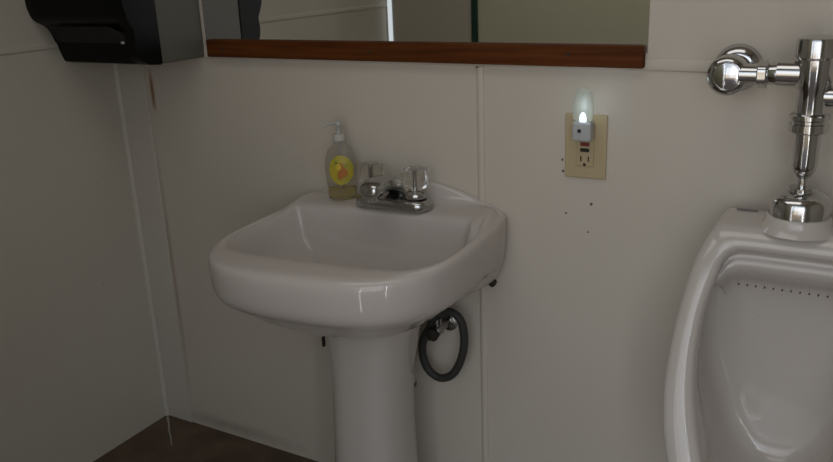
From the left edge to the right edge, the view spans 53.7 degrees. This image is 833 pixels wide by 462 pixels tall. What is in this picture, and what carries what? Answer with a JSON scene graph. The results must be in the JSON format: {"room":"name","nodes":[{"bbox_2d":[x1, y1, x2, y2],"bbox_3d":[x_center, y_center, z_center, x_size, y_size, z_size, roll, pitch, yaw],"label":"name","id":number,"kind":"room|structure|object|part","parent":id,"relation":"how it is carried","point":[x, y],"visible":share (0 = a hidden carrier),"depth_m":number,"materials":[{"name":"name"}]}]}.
{"room":"public restroom","nodes":[
{"label":"public restroom","id":0,"kind":"room"},
{"bbox_2d":[0,0,164,461],"bbox_3d":[-1.369,-0.291,1.807,0.100,2.450,1.685,8,21,29],"label":"wall","id":1,"kind":"structure","parent":0,"point":[80,378],"depth_m":2.41,"materials":[{"name":"paint"}]},
{"bbox_2d":[0,42,58,55],"bbox_3d":[-1.303,-0.345,1.804,0.004,0.018,1.576,8,21,29],"label":"trim","id":2,"kind":"structure","parent":1,"relation":"attached to","point":[53,45],"depth_m":2.22,"materials":[{"name":"paint"}]},
{"bbox_2d":[93,415,317,461],"bbox_3d":[-0.451,1.382,0.685,3.180,0.100,3.785,8,21,29],"label":"floor","id":3,"kind":"structure","parent":0,"point":[191,441],"depth_m":2.64,"materials":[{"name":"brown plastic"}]},
{"bbox_2d":[208,176,506,461],"bbox_3d":[-0.145,0.387,2.008,0.625,0.943,0.542,8,21,29],"label":"pedestal sink","id":4,"kind":"object","parent":3,"relation":"on","point":[367,280],"visible":0.96,"depth_m":1.94,"materials":[{"name":"beige ceramic"}]},
{"bbox_2d":[322,120,356,199],"bbox_3d":[-0.193,-0.181,2.090,0.081,0.201,0.055,0,18,6],"label":"soap bottle","id":5,"kind":"object","parent":4,"relation":"on","point":[340,159],"visible":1,"depth_m":2.08,"materials":[{"name":"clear plastic"}]},
{"bbox_2d":[337,163,347,179],"bbox_3d":[-0.187,-0.150,2.073,0.027,0.044,0.001,-2,18,0],"label":"print","id":6,"kind":"object","parent":5,"relation":"on","point":[342,168],"depth_m":2.07,"materials":[{"name":"orange paper"}]},
{"bbox_2d":[208,176,506,339],"bbox_3d":[-0.159,0.087,1.909,0.625,0.312,0.537,8,21,29],"label":"basin","id":7,"kind":"object","parent":4,"relation":"in","point":[317,264],"depth_m":1.81,"materials":[{"name":"beige ceramic"}]},
{"bbox_2d":[356,161,432,212],"bbox_3d":[-0.077,-0.097,1.978,0.209,0.105,0.156,8,21,29],"label":"faucet","id":8,"kind":"object","parent":4,"relation":"on","point":[378,190],"visible":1,"depth_m":1.96,"materials":[{"name":"silver metal"}]},
{"bbox_3d":[-0.113,-0.142,2.033,0.064,0.051,0.064,0,18,7],"label":"handle","id":9,"kind":"part","parent":8,"relation":"part of","materials":[{"name":"clear plastic"}]},
{"bbox_3d":[-0.082,-0.098,1.969,0.058,0.072,0.139,8,21,29],"label":"spout","id":10,"kind":"part","parent":8,"relation":"part of","materials":[{"name":"silver metal"}]},
{"bbox_3d":[-0.003,-0.127,1.972,0.064,0.051,0.064,-16,22,-35],"label":"handle","id":11,"kind":"part","parent":8,"relation":"part of","materials":[{"name":"clear plastic"}]},
{"bbox_2d":[418,308,467,381],"bbox_3d":[0.059,0.278,2.084,0.140,0.253,0.060,8,21,29],"label":"supply hose","id":12,"kind":"object","parent":4,"relation":"attached to","point":[455,314],"visible":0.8,"depth_m":2.09,"materials":[{"name":"grey rubber"}]},
{"bbox_2d":[143,0,832,461],"bbox_3d":[0.410,-0.360,1.800,3.180,2.450,0.100,8,21,29],"label":"wall","id":13,"kind":"structure","parent":0,"point":[583,305],"depth_m":2.00,"materials":[{"name":"paint"}]},
{"bbox_2d":[25,0,203,64],"bbox_3d":[-0.823,-0.675,2.203,0.370,0.438,0.273,8,21,29],"label":"paper towel dispenser","id":14,"kind":"object","parent":13,"relation":"attached to","point":[142,32],"visible":1,"depth_m":2.16,"materials":[{"name":"grey plastic"}]},
{"bbox_2d":[112,64,192,421],"bbox_3d":[-0.834,0.063,2.633,0.112,1.222,0.005,8,21,29],"label":"trim","id":15,"kind":"structure","parent":13,"relation":"attached to","point":[131,76],"depth_m":2.61,"materials":[{"name":"paint"}]},
{"bbox_2d":[166,416,171,445],"bbox_3d":[-0.826,0.668,2.746,0.009,0.009,0.187,-8,19,-18],"label":"trim","id":16,"kind":"structure","parent":13,"relation":"attached to","point":[167,417],"depth_m":2.76,"materials":[{"name":"grey plastic"}]},
{"bbox_2d":[322,336,325,346],"bbox_3d":[-0.269,0.320,2.379,0.005,0.032,0.012,8,21,29],"label":"bolt","id":17,"kind":"object","parent":13,"relation":"attached to","point":[323,337],"visible":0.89,"depth_m":2.38,"materials":[{"name":"black metal"}]},
{"bbox_2d":[201,0,650,68],"bbox_3d":[-0.071,-0.799,1.861,1.217,0.819,0.021,8,21,29],"label":"wall mirror","id":18,"kind":"object","parent":13,"relation":"attached to","point":[564,33],"visible":1,"depth_m":1.91,"materials":[{"name":"white mirror"}]},
{"bbox_3d":[-0.052,-0.431,1.980,1.200,0.046,0.020,8,21,29],"label":"wooden rail","id":19,"kind":"part","parent":18,"relation":"part of","materials":[{"name":"brown wood"}]},
{"bbox_2d":[425,316,457,341],"bbox_3d":[0.060,0.244,2.103,0.052,0.062,0.098,8,21,29],"label":"shutoff valve","id":20,"kind":"object","parent":13,"relation":"attached to","point":[449,323],"visible":0.88,"depth_m":2.08,"materials":[{"name":"silver metal"}]},
{"bbox_3d":[0.040,0.261,2.071,0.037,0.033,0.016,8,21,29],"label":"valve handle","id":21,"kind":"part","parent":20,"relation":"part of","materials":[{"name":"black"}]},
{"bbox_2d":[476,66,488,461],"bbox_3d":[0.169,0.203,2.079,0.019,1.224,0.006,8,21,29],"label":"trim","id":22,"kind":"structure","parent":13,"relation":"attached to","point":[479,69],"depth_m":2.07,"materials":[{"name":"paint"}]},
{"bbox_2d":[201,48,777,72],"bbox_3d":[0.384,-0.358,1.753,2.980,0.028,0.004,8,21,29],"label":"trim","id":23,"kind":"structure","parent":13,"relation":"attached to","point":[651,64],"depth_m":1.70,"materials":[{"name":"paint"}]},
{"bbox_2d":[489,279,496,286],"bbox_3d":[0.189,0.128,2.032,0.018,0.018,0.020,8,21,29],"label":"bolt","id":24,"kind":"object","parent":13,"relation":"attached to","point":[494,282],"visible":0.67,"depth_m":2.02,"materials":[{"name":"black metal"}]},
{"bbox_2d":[565,113,607,179],"bbox_3d":[0.373,-0.186,1.816,0.095,0.144,0.010,8,21,29],"label":"electrical outlet","id":25,"kind":"object","parent":13,"relation":"attached to","point":[583,159],"visible":0.83,"depth_m":1.82,"materials":[{"name":"beige plastic"}]},
{"bbox_2d":[572,88,593,141],"bbox_3d":[0.361,-0.252,1.778,0.044,0.114,0.030,8,21,29],"label":"night light","id":26,"kind":"object","parent":25,"relation":"attached to","point":[583,126],"visible":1,"depth_m":1.77,"materials":[{"name":"grey plastic"}]},
{"bbox_3d":[0.359,-0.271,1.770,0.045,0.073,0.025,8,21,29],"label":"lamp shade","id":27,"kind":"part","parent":26,"relation":"part of","materials":[{"name":"white"}]},
{"bbox_2d":[576,129,594,166],"bbox_3d":[0.372,-0.185,1.815,0.040,0.086,0.004,8,21,29],"label":"receptacle","id":28,"kind":"object","parent":25,"relation":"attached to","point":[585,151],"depth_m":1.82,"materials":[{"name":"beige plastic"}]},
{"bbox_2d":[663,207,832,461],"bbox_3d":[0.687,0.348,1.580,0.384,0.752,0.399,8,21,29],"label":"urinal","id":29,"kind":"object","parent":13,"relation":"attached to","point":[749,374],"visible":0.98,"depth_m":1.62,"materials":[{"name":"beige ceramic"}]},
{"bbox_2d":[706,34,832,222],"bbox_3d":[0.694,-0.198,1.513,0.360,0.328,0.148,14,24,40],"label":"valve","id":30,"kind":"object","parent":29,"relation":"attached to","point":[738,67],"visible":1,"depth_m":1.47,"materials":[{"name":"silver metal"}]},
{"bbox_2d":[738,63,757,84],"bbox_3d":[0.613,-0.285,1.498,0.043,0.039,0.039,8,21,29],"label":"outlet","id":31,"kind":"object","parent":30,"relation":"attached to","point":[747,72],"depth_m":1.49,"materials":[{"name":"silver metal"}]},
{"bbox_2d":[823,87,832,106],"bbox_3d":[0.741,-0.234,1.438,0.050,0.044,0.044,8,21,29],"label":"socket","id":32,"kind":"object","parent":30,"relation":"attached to","point":[827,91],"depth_m":1.43,"materials":[{"name":"silver metal"}]}
]}

